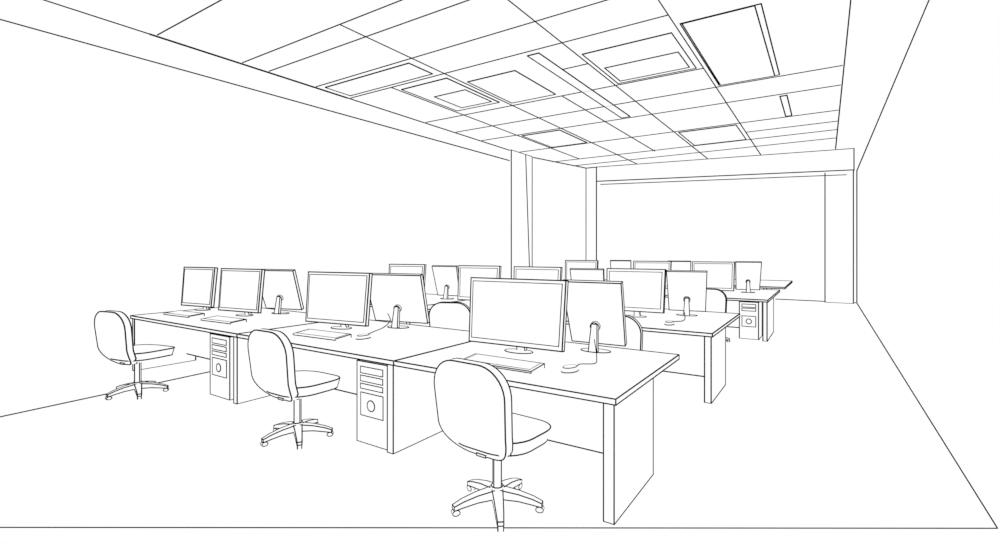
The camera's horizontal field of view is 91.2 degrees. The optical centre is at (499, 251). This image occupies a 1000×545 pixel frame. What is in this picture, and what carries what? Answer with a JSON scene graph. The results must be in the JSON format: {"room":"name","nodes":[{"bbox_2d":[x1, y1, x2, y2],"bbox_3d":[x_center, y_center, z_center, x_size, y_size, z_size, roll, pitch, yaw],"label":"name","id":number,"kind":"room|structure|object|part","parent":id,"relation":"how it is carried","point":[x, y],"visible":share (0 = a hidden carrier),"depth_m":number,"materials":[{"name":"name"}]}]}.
{"room":"computer lab","nodes":[
{"label":"computer lab","id":0,"kind":"room"},
{"bbox_2d":[0,67,460,385],"bbox_3d":[-4.444,-0.480,8.407,0.100,4.200,12.100,0,0,34],"label":"wall","id":1,"kind":"structure","parent":0,"point":[107,197],"depth_m":7.29,"materials":[{"name":"white paint"}]},
{"bbox_2d":[48,0,929,186],"bbox_3d":[1.864,-2.622,9.504,9.400,0.116,20.900,0,0,34],"label":"ceiling","id":2,"kind":"structure","parent":0,"point":[839,62],"depth_m":6.43,"materials":[{"name":"white"}]},
{"bbox_2d":[325,62,432,95],"bbox_3d":[-1.851,-2.571,7.360,1.799,0.019,0.500,0,0,34],"label":"recessed light","id":3,"kind":"object","parent":2,"relation":"in","point":[405,72],"visible":1,"depth_m":7.30,"materials":[{"name":"white plastic"}]},
{"bbox_2d":[401,77,499,110],"bbox_3d":[-0.784,-2.568,8.081,0.941,0.023,1.420,0,0,34],"label":"recessed light","id":4,"kind":"object","parent":2,"relation":"in","point":[446,92],"visible":1,"depth_m":8.00,"materials":[{"name":"white plastic"}]},
{"bbox_2d":[434,89,491,107],"bbox_3d":[-0.616,-2.566,8.226,0.661,0.018,0.751,0,0,34],"label":"diffuser","id":5,"kind":"object","parent":4,"relation":"attached to","point":[461,98],"depth_m":8.19,"materials":[{"name":"white plastic"}]},
{"bbox_2d":[467,70,555,103],"bbox_3d":[0.207,-2.571,7.693,0.860,0.019,1.270,0,0,34],"label":"recessed light","id":6,"kind":"object","parent":2,"relation":"in","point":[512,86],"visible":1,"depth_m":7.66,"materials":[{"name":"white plastic"}]},
{"bbox_2d":[522,130,586,147],"bbox_3d":[1.261,-2.570,11.164,0.946,0.023,1.426,0,0,34],"label":"recessed light","id":7,"kind":"object","parent":2,"relation":"in","point":[555,138],"visible":1,"depth_m":11.10,"materials":[{"name":"white plastic"}]},
{"bbox_2d":[527,52,630,117],"bbox_3d":[1.412,-2.570,7.855,0.192,0.020,3.570,0,0,34],"label":"recessed light","id":8,"kind":"object","parent":2,"relation":"in","point":[538,57],"visible":1,"depth_m":7.43,"materials":[{"name":"white plastic"}]},
{"bbox_2d":[582,32,696,83],"bbox_3d":[1.905,-2.569,6.609,1.148,0.022,1.338,0,0,34],"label":"recessed light","id":9,"kind":"object","parent":2,"relation":"in","point":[659,55],"visible":1,"depth_m":6.53,"materials":[{"name":"white plastic"}]},
{"bbox_2d":[604,51,689,81],"bbox_3d":[2.043,-2.566,6.817,1.008,0.016,0.638,0,0,34],"label":"diffuser","id":10,"kind":"object","parent":9,"relation":"attached to","point":[674,60],"depth_m":6.78,"materials":[{"name":"white plastic"}]},
{"bbox_2d":[678,124,745,145],"bbox_3d":[4.723,-2.570,10.848,1.146,0.023,1.525,0,0,34],"label":"recessed light","id":11,"kind":"object","parent":2,"relation":"in","point":[728,133],"visible":1,"depth_m":10.81,"materials":[{"name":"white plastic"}]},
{"bbox_2d":[679,3,779,85],"bbox_3d":[3.038,-2.569,6.308,0.829,0.022,2.447,0,0,34],"label":"recessed light","id":12,"kind":"object","parent":2,"relation":"in","point":[736,46],"visible":1,"depth_m":6.03,"materials":[{"name":"white plastic"}]},
{"bbox_2d":[779,95,791,116],"bbox_3d":[5.053,-2.570,8.649,0.122,0.020,1.421,0,0,34],"label":"recessed light","id":13,"kind":"object","parent":2,"relation":"in","point":[784,99],"visible":1,"depth_m":8.60,"materials":[{"name":"white plastic"}]},
{"bbox_2d":[0,299,999,544],"bbox_3d":[1.864,1.670,9.504,9.400,0.100,20.900,0,0,34],"label":"floor","id":14,"kind":"structure","parent":0,"point":[814,424],"depth_m":3.68,"materials":[{"name":"white"}]},
{"bbox_2d":[0,371,209,416],"bbox_3d":[-4.462,1.616,5.600,0.017,0.015,2.418,0,0,29],"label":"trim","id":15,"kind":"structure","parent":14,"relation":"on","point":[208,371],"depth_m":5.34,"materials":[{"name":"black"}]},
{"bbox_2d":[94,310,174,399],"bbox_3d":[-4.143,1.133,5.610,0.601,0.980,0.645,0,0,24],"label":"office chair","id":16,"kind":"object","parent":14,"relation":"on","point":[113,329],"visible":1,"depth_m":5.40,"materials":[{"name":"white fabric"}]},
{"bbox_3d":[-4.220,0.950,5.426,0.562,0.614,0.246,0,0,24],"label":"backrest","id":17,"kind":"part","parent":16,"relation":"part of","materials":[{"name":"white fabric"}]},
{"bbox_3d":[-4.229,1.542,5.468,0.080,0.095,0.270,0,0,33],"label":"leg","id":18,"kind":"part","parent":16,"relation":"part of","materials":[{"name":"white plastic"}]},
{"bbox_3d":[-4.041,1.542,5.480,0.080,0.095,0.270,0,0,-39],"label":"leg","id":19,"kind":"part","parent":16,"relation":"part of","materials":[{"name":"white plastic"}]},
{"bbox_3d":[-4.123,1.178,5.650,0.596,0.139,0.556,0,0,24],"label":"seat","id":20,"kind":"part","parent":16,"relation":"part of","materials":[{"name":"white fabric"}]},
{"bbox_3d":[-3.993,1.542,5.663,0.270,0.095,0.080,0,0,-21],"label":"leg","id":21,"kind":"part","parent":16,"relation":"part of","materials":[{"name":"white plastic"}]},
{"bbox_2d":[210,333,232,399],"bbox_3d":[-2.979,1.275,5.694,0.433,0.701,0.576,0,0,34],"label":"computer tower","id":22,"kind":"object","parent":14,"relation":"on","point":[221,347],"visible":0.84,"depth_m":5.44,"materials":[{"name":"white plastic"}]},
{"bbox_3d":[-3.130,1.289,5.466,0.311,0.202,0.010,0,0,34],"label":"panel","id":23,"kind":"part","parent":22,"relation":"part of","materials":[{"name":"white plastic"}]},
{"bbox_2d":[130,307,314,403],"bbox_3d":[-3.502,1.245,6.571,2.718,0.767,1.518,0,0,34],"label":"computer desk","id":24,"kind":"object","parent":14,"relation":"on","point":[190,337],"visible":0.53,"depth_m":6.51,"materials":[{"name":"white laminate"}]},
{"bbox_3d":[-4.785,1.264,7.014,0.069,0.729,0.798,0,0,34],"label":"panel","id":25,"kind":"part","parent":24,"relation":"part of","materials":[{"name":"white laminate"}]},
{"bbox_2d":[163,310,204,317],"bbox_3d":[-4.331,0.848,6.713,0.653,0.042,0.213,0,0,31],"label":"keyboard","id":26,"kind":"object","parent":24,"relation":"on","point":[179,313],"visible":1,"depth_m":6.66,"materials":[{"name":"white plastic"}]},
{"bbox_3d":[-3.544,1.206,6.526,2.570,0.603,0.038,0,0,34],"label":"modesty panel","id":27,"kind":"part","parent":24,"relation":"part of","materials":[{"name":"white laminate"}]},
{"bbox_2d":[181,267,217,310],"bbox_3d":[-4.369,0.539,7.181,0.718,0.643,0.195,0,0,26],"label":"computer monitor","id":28,"kind":"object","parent":24,"relation":"on","point":[199,284],"visible":1,"depth_m":7.10,"materials":[{"name":"white plastic"}]},
{"bbox_2d":[201,316,246,323],"bbox_3d":[-3.465,0.849,6.138,0.652,0.041,0.212,0,0,31],"label":"keyboard","id":29,"kind":"object","parent":24,"relation":"on","point":[218,319],"visible":1,"depth_m":6.09,"materials":[{"name":"white plastic"}]},
{"bbox_2d":[218,268,264,316],"bbox_3d":[-3.427,0.540,6.556,0.817,0.642,0.194,0,0,26],"label":"computer monitor","id":30,"kind":"object","parent":24,"relation":"on","point":[241,289],"visible":1,"depth_m":6.48,"materials":[{"name":"white plastic"}]},
{"bbox_3d":[-2.606,1.264,5.563,0.082,0.726,0.805,0,0,34],"label":"panel","id":31,"kind":"part","parent":24,"relation":"part of","materials":[{"name":"white laminate"}]},
{"bbox_2d":[263,269,303,314],"bbox_3d":[-3.043,0.547,6.768,0.675,0.627,0.240,0,0,20],"label":"computer monitor","id":32,"kind":"object","parent":24,"relation":"on","point":[281,290],"visible":0.98,"depth_m":6.73,"materials":[{"name":"white plastic"}]},
{"bbox_2d":[247,328,339,449],"bbox_3d":[-1.768,1.133,4.287,0.600,0.977,0.641,0,0,34],"label":"office chair","id":33,"kind":"object","parent":14,"relation":"on","point":[270,352],"visible":1,"depth_m":4.10,"materials":[{"name":"white fabric"}]},
{"bbox_3d":[-1.876,0.950,4.119,0.559,0.611,0.242,0,0,34],"label":"backrest","id":34,"kind":"part","parent":33,"relation":"part of","materials":[{"name":"white fabric"}]},
{"bbox_3d":[-1.885,1.542,4.170,0.268,0.093,0.078,0,0,-43],"label":"leg","id":35,"kind":"part","parent":33,"relation":"part of","materials":[{"name":"white plastic"}]},
{"bbox_3d":[-1.910,1.542,4.358,0.268,0.093,0.078,0,0,29],"label":"leg","id":36,"kind":"part","parent":33,"relation":"part of","materials":[{"name":"white plastic"}]},
{"bbox_3d":[-1.700,1.542,4.136,0.078,0.093,0.268,0,0,-25],"label":"leg","id":37,"kind":"part","parent":33,"relation":"part of","materials":[{"name":"white plastic"}]},
{"bbox_3d":[-1.741,1.179,4.323,0.592,0.138,0.552,0,0,34],"label":"seat","id":38,"kind":"part","parent":33,"relation":"part of","materials":[{"name":"white fabric"}]},
{"bbox_3d":[-1.739,1.542,4.439,0.078,0.093,0.268,0,0,11],"label":"leg","id":39,"kind":"part","parent":33,"relation":"part of","materials":[{"name":"white plastic"}]},
{"bbox_3d":[-1.609,1.542,4.302,0.268,0.093,0.078,0,0,-7],"label":"leg","id":40,"kind":"part","parent":33,"relation":"part of","materials":[{"name":"white plastic"}]},
{"bbox_2d":[237,320,468,453],"bbox_3d":[-1.396,1.244,5.174,2.320,0.763,1.515,0,0,34],"label":"computer desk","id":41,"kind":"object","parent":14,"relation":"on","point":[412,418],"visible":0.54,"depth_m":4.42,"materials":[{"name":"white laminate"}]},
{"bbox_2d":[293,329,351,340],"bbox_3d":[-1.837,0.849,5.046,0.650,0.040,0.210,0,0,31],"label":"keyboard","id":42,"kind":"object","parent":41,"relation":"on","point":[312,333],"visible":1,"depth_m":5.00,"materials":[{"name":"white plastic"}]},
{"bbox_3d":[-1.455,1.206,5.141,2.215,0.602,0.035,0,0,34],"label":"modesty panel","id":43,"kind":"part","parent":41,"relation":"part of","materials":[{"name":"white laminate"}]},
{"bbox_2d":[305,271,372,330],"bbox_3d":[-1.777,0.541,5.462,0.904,0.641,0.191,0,0,26],"label":"computer monitor","id":44,"kind":"object","parent":41,"relation":"on","point":[343,299],"visible":1,"depth_m":5.38,"materials":[{"name":"white plastic"}]},
{"bbox_2d":[356,313,390,339],"bbox_3d":[-1.309,0.773,5.135,0.125,0.190,0.619,0,0,17],"label":"computer mouse","id":45,"kind":"object","parent":41,"relation":"on","point":[361,336],"visible":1,"depth_m":4.90,"materials":[{"name":"white plastic"}]},
{"bbox_2d":[371,273,429,329],"bbox_3d":[-1.155,0.549,5.515,0.743,0.626,0.238,0,0,22],"label":"computer monitor","id":46,"kind":"object","parent":41,"relation":"on","point":[402,296],"visible":0.97,"depth_m":5.47,"materials":[{"name":"white plastic"}]},
{"bbox_3d":[-0.665,1.263,4.275,0.079,0.724,0.802,0,0,34],"label":"panel","id":47,"kind":"part","parent":41,"relation":"part of","materials":[{"name":"white laminate"}]},
{"bbox_2d":[356,360,386,449],"bbox_3d":[-0.923,1.275,4.330,0.385,0.699,0.574,0,0,34],"label":"computer tower","id":48,"kind":"object","parent":14,"relation":"on","point":[371,376],"visible":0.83,"depth_m":4.10,"materials":[{"name":"white plastic"}]},
{"bbox_3d":[-1.074,1.289,4.103,0.277,0.200,0.009,0,0,34],"label":"panel","id":49,"kind":"part","parent":48,"relation":"part of","materials":[{"name":"white plastic"}]},
{"bbox_2d":[369,294,465,325],"bbox_3d":[-1.769,1.245,9.094,2.223,0.770,2.023,0,0,34],"label":"computer desk","id":50,"kind":"object","parent":14,"relation":"on","point":[432,299],"visible":0.02,"depth_m":8.98,"materials":[{"name":"white laminate"}]},
{"bbox_3d":[-1.949,1.207,8.840,2.073,0.605,0.042,0,0,34],"label":"modesty panel","id":51,"kind":"part","parent":50,"relation":"part of","materials":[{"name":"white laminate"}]},
{"bbox_2d":[389,264,425,284],"bbox_3d":[-1.638,0.536,8.729,0.778,0.648,0.194,0,0,26],"label":"computer monitor","id":52,"kind":"object","parent":50,"relation":"on","point":[393,268],"visible":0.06,"depth_m":8.65,"materials":[{"name":"white plastic"}]},
{"bbox_3d":[-1.192,1.264,8.057,0.087,0.730,0.910,0,0,34],"label":"panel","id":53,"kind":"part","parent":50,"relation":"part of","materials":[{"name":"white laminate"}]},
{"bbox_2d":[432,265,457,299],"bbox_3d":[-0.961,0.549,8.872,0.516,0.621,0.229,0,0,24],"label":"computer monitor","id":54,"kind":"object","parent":50,"relation":"on","point":[445,276],"visible":0.96,"depth_m":8.84,"materials":[{"name":"white plastic"}]},
{"bbox_2d":[428,300,469,311],"bbox_3d":[-0.213,1.244,8.062,1.488,0.768,2.021,0,0,34],"label":"computer desk","id":55,"kind":"object","parent":14,"relation":"on","point":[467,302],"visible":0.02,"depth_m":8.28,"materials":[{"name":"white laminate"}]},
{"bbox_2d":[457,265,501,299],"bbox_3d":[-0.318,0.537,7.854,0.776,0.647,0.193,0,0,29],"label":"computer monitor","id":56,"kind":"object","parent":55,"relation":"on","point":[465,272],"visible":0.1,"depth_m":7.87,"materials":[{"name":"white plastic"}]},
{"bbox_2d":[429,302,469,330],"bbox_3d":[-0.600,1.133,6.585,0.604,0.981,0.647,0,0,9],"label":"office chair","id":57,"kind":"object","parent":14,"relation":"on","point":[451,315],"visible":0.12,"depth_m":6.29,"materials":[{"name":"white fabric"}]},
{"bbox_2d":[434,358,550,531],"bbox_3d":[-0.017,1.133,3.126,0.594,0.975,0.638,0,0,38],"label":"office chair","id":58,"kind":"object","parent":14,"relation":"on","point":[473,398],"visible":1,"depth_m":2.94,"materials":[{"name":"white fabric"}]},
{"bbox_3d":[-0.167,1.542,3.059,0.266,0.091,0.075,0,0,-22],"label":"leg","id":59,"kind":"part","parent":58,"relation":"part of","materials":[{"name":"white plastic"}]},
{"bbox_3d":[-0.137,0.950,2.966,0.556,0.608,0.239,0,0,38],"label":"backrest","id":60,"kind":"part","parent":58,"relation":"part of","materials":[{"name":"white fabric"}]},
{"bbox_3d":[-0.122,1.542,3.242,0.075,0.091,0.266,0,0,-40],"label":"leg","id":61,"kind":"part","parent":58,"relation":"part of","materials":[{"name":"white plastic"}]},
{"bbox_3d":[-0.006,1.542,2.960,0.075,0.091,0.266,0,0,-4],"label":"leg","id":62,"kind":"part","parent":58,"relation":"part of","materials":[{"name":"white plastic"}]},
{"bbox_3d":[0.012,1.179,3.160,0.589,0.136,0.549,0,0,38],"label":"seat","id":63,"kind":"part","parent":58,"relation":"part of","materials":[{"name":"white fabric"}]},
{"bbox_3d":[0.066,1.542,3.257,0.075,0.091,0.266,0,0,32],"label":"leg","id":64,"kind":"part","parent":58,"relation":"part of","materials":[{"name":"white plastic"}]},
{"bbox_3d":[0.138,1.542,3.083,0.266,0.091,0.075,0,0,14],"label":"leg","id":65,"kind":"part","parent":58,"relation":"part of","materials":[{"name":"white plastic"}]},
{"bbox_2d":[394,342,679,524],"bbox_3d":[0.340,1.244,4.023,1.832,0.760,1.512,0,0,34],"label":"computer desk","id":66,"kind":"object","parent":14,"relation":"on","point":[605,407],"visible":0.84,"depth_m":3.54,"materials":[{"name":"white laminate"}]},
{"bbox_2d":[464,353,544,373],"bbox_3d":[0.011,0.850,3.761,0.648,0.038,0.208,0,0,34],"label":"keyboard","id":67,"kind":"object","parent":66,"relation":"on","point":[524,366],"visible":0.75,"depth_m":3.70,"materials":[{"name":"white plastic"}]},
{"bbox_2d":[469,277,568,354],"bbox_3d":[0.154,0.544,4.181,0.932,0.640,0.189,0,0,32],"label":"computer monitor","id":68,"kind":"object","parent":66,"relation":"on","point":[522,314],"visible":1,"depth_m":4.10,"materials":[{"name":"white plastic"}]},
{"bbox_3d":[0.280,1.205,3.990,1.730,0.600,0.032,0,0,34],"label":"modesty panel","id":69,"kind":"part","parent":66,"relation":"part of","materials":[{"name":"white laminate"}]},
{"bbox_2d":[561,339,596,372],"bbox_3d":[0.652,0.795,3.765,0.128,0.147,0.643,0,0,34],"label":"computer mouse","id":70,"kind":"object","parent":66,"relation":"on","point":[571,368],"visible":1,"depth_m":3.55,"materials":[{"name":"white plastic"}]},
{"bbox_2d":[563,279,626,354],"bbox_3d":[0.815,0.551,4.206,0.530,0.625,0.235,0,0,31],"label":"computer monitor","id":71,"kind":"object","parent":66,"relation":"on","point":[595,308],"visible":0.96,"depth_m":4.17,"materials":[{"name":"white plastic"}]},
{"bbox_3d":[0.869,1.263,3.258,0.076,0.722,0.799,0,0,34],"label":"panel","id":72,"kind":"part","parent":66,"relation":"part of","materials":[{"name":"white laminate"}]},
{"bbox_2d":[599,315,642,349],"bbox_3d":[1.316,1.133,5.314,0.595,0.979,0.644,0,0,29],"label":"office chair","id":73,"kind":"object","parent":14,"relation":"on","point":[634,331],"visible":0.05,"depth_m":4.97,"materials":[{"name":"white fabric"}]},
{"bbox_2d":[565,309,739,403],"bbox_3d":[1.619,1.244,6.847,2.888,0.766,2.019,0,0,34],"label":"computer desk","id":74,"kind":"object","parent":14,"relation":"on","point":[700,341],"visible":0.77,"depth_m":5.96,"materials":[{"name":"white laminate"}]},
{"bbox_2d":[514,266,562,279],"bbox_3d":[0.567,0.538,7.268,0.776,0.647,0.192,0,0,30],"label":"computer monitor","id":75,"kind":"object","parent":74,"relation":"on","point":[520,272],"visible":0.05,"depth_m":7.21,"materials":[{"name":"white plastic"}]},
{"bbox_2d":[570,268,604,280],"bbox_3d":[1.323,0.551,7.358,0.514,0.620,0.227,0,0,24],"label":"computer monitor","id":76,"kind":"object","parent":74,"relation":"on","point":[575,273],"visible":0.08,"depth_m":7.28,"materials":[{"name":"white plastic"}]},
{"bbox_3d":[1.424,1.206,6.604,2.776,0.603,0.039,0,0,34],"label":"modesty panel","id":77,"kind":"part","parent":74,"relation":"part of","materials":[{"name":"white laminate"}]},
{"bbox_2d":[606,268,665,317],"bbox_3d":[1.793,0.539,6.455,0.774,0.646,0.191,0,0,31],"label":"computer monitor","id":78,"kind":"object","parent":74,"relation":"on","point":[644,289],"visible":0.83,"depth_m":6.35,"materials":[{"name":"white plastic"}]},
{"bbox_2d":[664,311,684,325],"bbox_3d":[2.184,0.812,6.062,0.113,0.111,0.693,0,0,38],"label":"computer mouse","id":79,"kind":"object","parent":74,"relation":"on","point":[669,323],"visible":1,"depth_m":5.84,"materials":[{"name":"white plastic"}]},
{"bbox_2d":[666,270,706,316],"bbox_3d":[2.506,0.552,6.573,0.512,0.619,0.225,0,0,24],"label":"computer monitor","id":80,"kind":"object","parent":74,"relation":"on","point":[686,289],"visible":0.96,"depth_m":6.54,"materials":[{"name":"white plastic"}]},
{"bbox_3d":[2.474,1.264,5.625,0.082,0.727,0.905,0,0,34],"label":"panel","id":81,"kind":"part","parent":74,"relation":"part of","materials":[{"name":"white laminate"}]},
{"bbox_2d":[665,289,668,308],"bbox_3d":[3.479,1.244,11.403,2.134,0.773,2.777,0,0,34],"label":"computer desk","id":82,"kind":"object","parent":14,"relation":"on","point":[666,293],"visible":0.02,"depth_m":10.50,"materials":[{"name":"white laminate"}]},
{"bbox_2d":[610,260,630,267],"bbox_3d":[2.909,0.524,11.771,0.499,0.666,0.226,0,0,22],"label":"computer monitor","id":83,"kind":"object","parent":82,"relation":"on","point":[613,263],"visible":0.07,"depth_m":11.70,"materials":[{"name":"white plastic"}]},
{"bbox_2d":[633,261,671,288],"bbox_3d":[3.361,0.527,10.814,0.821,0.664,0.197,0,0,29],"label":"computer monitor","id":84,"kind":"object","parent":82,"relation":"on","point":[667,265],"visible":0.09,"depth_m":10.75,"materials":[{"name":"white plastic"}]},
{"bbox_3d":[3.080,1.208,10.845,2.008,0.606,0.046,0,0,34],"label":"modesty panel","id":85,"kind":"part","parent":82,"relation":"part of","materials":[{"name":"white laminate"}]},
{"bbox_2d":[671,261,690,269],"bbox_3d":[4.034,0.525,11.025,0.498,0.666,0.224,0,0,22],"label":"computer monitor","id":86,"kind":"object","parent":82,"relation":"on","point":[676,265],"visible":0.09,"depth_m":10.94,"materials":[{"name":"white plastic"}]},
{"bbox_2d":[706,288,729,341],"bbox_3d":[3.836,1.133,8.862,0.605,0.984,0.651,0,0,34],"label":"office chair","id":87,"kind":"object","parent":14,"relation":"on","point":[716,299],"visible":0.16,"depth_m":8.55,"materials":[{"name":"white fabric"}]},
{"bbox_3d":[3.727,0.950,8.695,0.568,0.620,0.252,0,0,34],"label":"backrest","id":88,"kind":"part","parent":87,"relation":"part of","materials":[{"name":"white fabric"}]},
{"bbox_2d":[739,301,761,339],"bbox_3d":[4.775,1.275,9.335,0.340,0.707,0.582,0,0,34],"label":"computer tower","id":89,"kind":"object","parent":14,"relation":"on","point":[750,319],"visible":0.89,"depth_m":9.12,"materials":[{"name":"white plastic"}]},
{"bbox_3d":[4.624,1.289,9.107,0.244,0.206,0.015,0,0,34],"label":"panel","id":90,"kind":"part","parent":89,"relation":"part of","materials":[{"name":"white plastic"}]},
{"bbox_2d":[723,288,779,341],"bbox_3d":[4.994,1.244,10.398,1.476,0.772,2.775,0,0,34],"label":"computer desk","id":91,"kind":"object","parent":14,"relation":"on","point":[766,296],"visible":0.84,"depth_m":9.61,"materials":[{"name":"white laminate"}]},
{"bbox_2d":[692,261,734,290],"bbox_3d":[4.403,0.527,10.123,0.820,0.663,0.196,0,0,29],"label":"computer monitor","id":92,"kind":"object","parent":91,"relation":"on","point":[720,275],"visible":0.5,"depth_m":10.01,"materials":[{"name":"white plastic"}]},
{"bbox_3d":[4.594,1.208,9.840,1.354,0.605,0.044,0,0,34],"label":"modesty panel","id":93,"kind":"part","parent":91,"relation":"part of","materials":[{"name":"white laminate"}]},
{"bbox_2d":[735,261,761,292],"bbox_3d":[5.192,0.526,10.257,0.497,0.665,0.223,0,0,22],"label":"computer monitor","id":94,"kind":"object","parent":91,"relation":"on","point":[747,273],"visible":1,"depth_m":10.23,"materials":[{"name":"white plastic"}]},
{"bbox_3d":[5.161,1.264,9.423,0.089,0.732,1.312,0,0,34],"label":"panel","id":95,"kind":"part","parent":91,"relation":"part of","materials":[{"name":"white laminate"}]},
{"bbox_2d":[734,280,792,288],"bbox_3d":[7.178,1.244,13.780,1.662,0.778,3.132,0,0,34],"label":"computer desk","id":96,"kind":"object","parent":14,"relation":"on","point":[764,284],"visible":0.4,"depth_m":13.12,"materials":[{"name":"white laminate"}]},
{"bbox_3d":[1.815,1.244,12.507,1.831,0.776,2.779,0,0,34],"label":"computer desk","id":97,"kind":"object","parent":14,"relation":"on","visible":0},
{"bbox_2d":[565,260,598,279],"bbox_3d":[1.961,0.525,11.742,0.822,0.664,0.198,0,0,29],"label":"computer monitor","id":98,"kind":"object","parent":97,"relation":"on","point":[569,264],"visible":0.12,"depth_m":11.73,"materials":[{"name":"white plastic"}]},
{"bbox_2d":[461,157,639,279],"bbox_3d":[2.672,-0.481,15.925,8.876,4.202,1.467,0,0,-43],"label":"wall","id":99,"kind":"structure","parent":0,"point":[559,189],"depth_m":13.89,"materials":[{"name":"white paint"}]},
{"bbox_2d":[0,0,509,168],"bbox_3d":[-3.748,-2.410,7.854,1.671,0.349,11.948,0,0,34],"label":"ceiling beam","id":100,"kind":"structure","parent":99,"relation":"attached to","point":[46,38],"depth_m":6.67,"materials":[{"name":"white paint"}]},
{"bbox_2d":[508,150,532,277],"bbox_3d":[0.530,-0.480,12.819,0.143,4.221,1.079,0,0,34],"label":"column","id":101,"kind":"structure","parent":99,"relation":"attached to","point":[520,165],"depth_m":12.73,"materials":[{"name":"white paint"}]},
{"bbox_2d":[586,167,600,267],"bbox_3d":[2.864,-0.479,15.046,0.369,4.218,0.357,0,0,34],"label":"column","id":102,"kind":"structure","parent":99,"relation":"attached to","point":[593,188],"depth_m":14.92,"materials":[{"name":"white paint"}]},
{"bbox_2d":[586,148,854,184],"bbox_3d":[5.789,-2.275,13.697,6.857,0.630,0.340,0,0,24],"label":"beam","id":103,"kind":"structure","parent":99,"relation":"attached to","point":[836,160],"depth_m":13.26,"materials":[{"name":"white paint"}]},
{"bbox_2d":[640,170,858,302],"bbox_3d":[8.423,-0.477,17.448,7.250,4.206,0.129,0,0,34],"label":"wall","id":104,"kind":"structure","parent":0,"point":[778,223],"depth_m":17.20,"materials":[{"name":"white paint"}]},
{"bbox_2d":[824,172,853,303],"bbox_3d":[10.827,-0.479,15.655,0.775,4.229,0.296,0,0,34],"label":"column","id":105,"kind":"structure","parent":104,"relation":"attached to","point":[839,189],"depth_m":15.54,"materials":[{"name":"white paint"}]},
{"bbox_2d":[856,0,999,527],"bbox_3d":[5.645,-0.480,6.862,0.177,4.221,20.677,0,0,34],"label":"wall","id":106,"kind":"structure","parent":0,"point":[929,172],"depth_m":4.43,"materials":[{"name":"white"}]}
]}

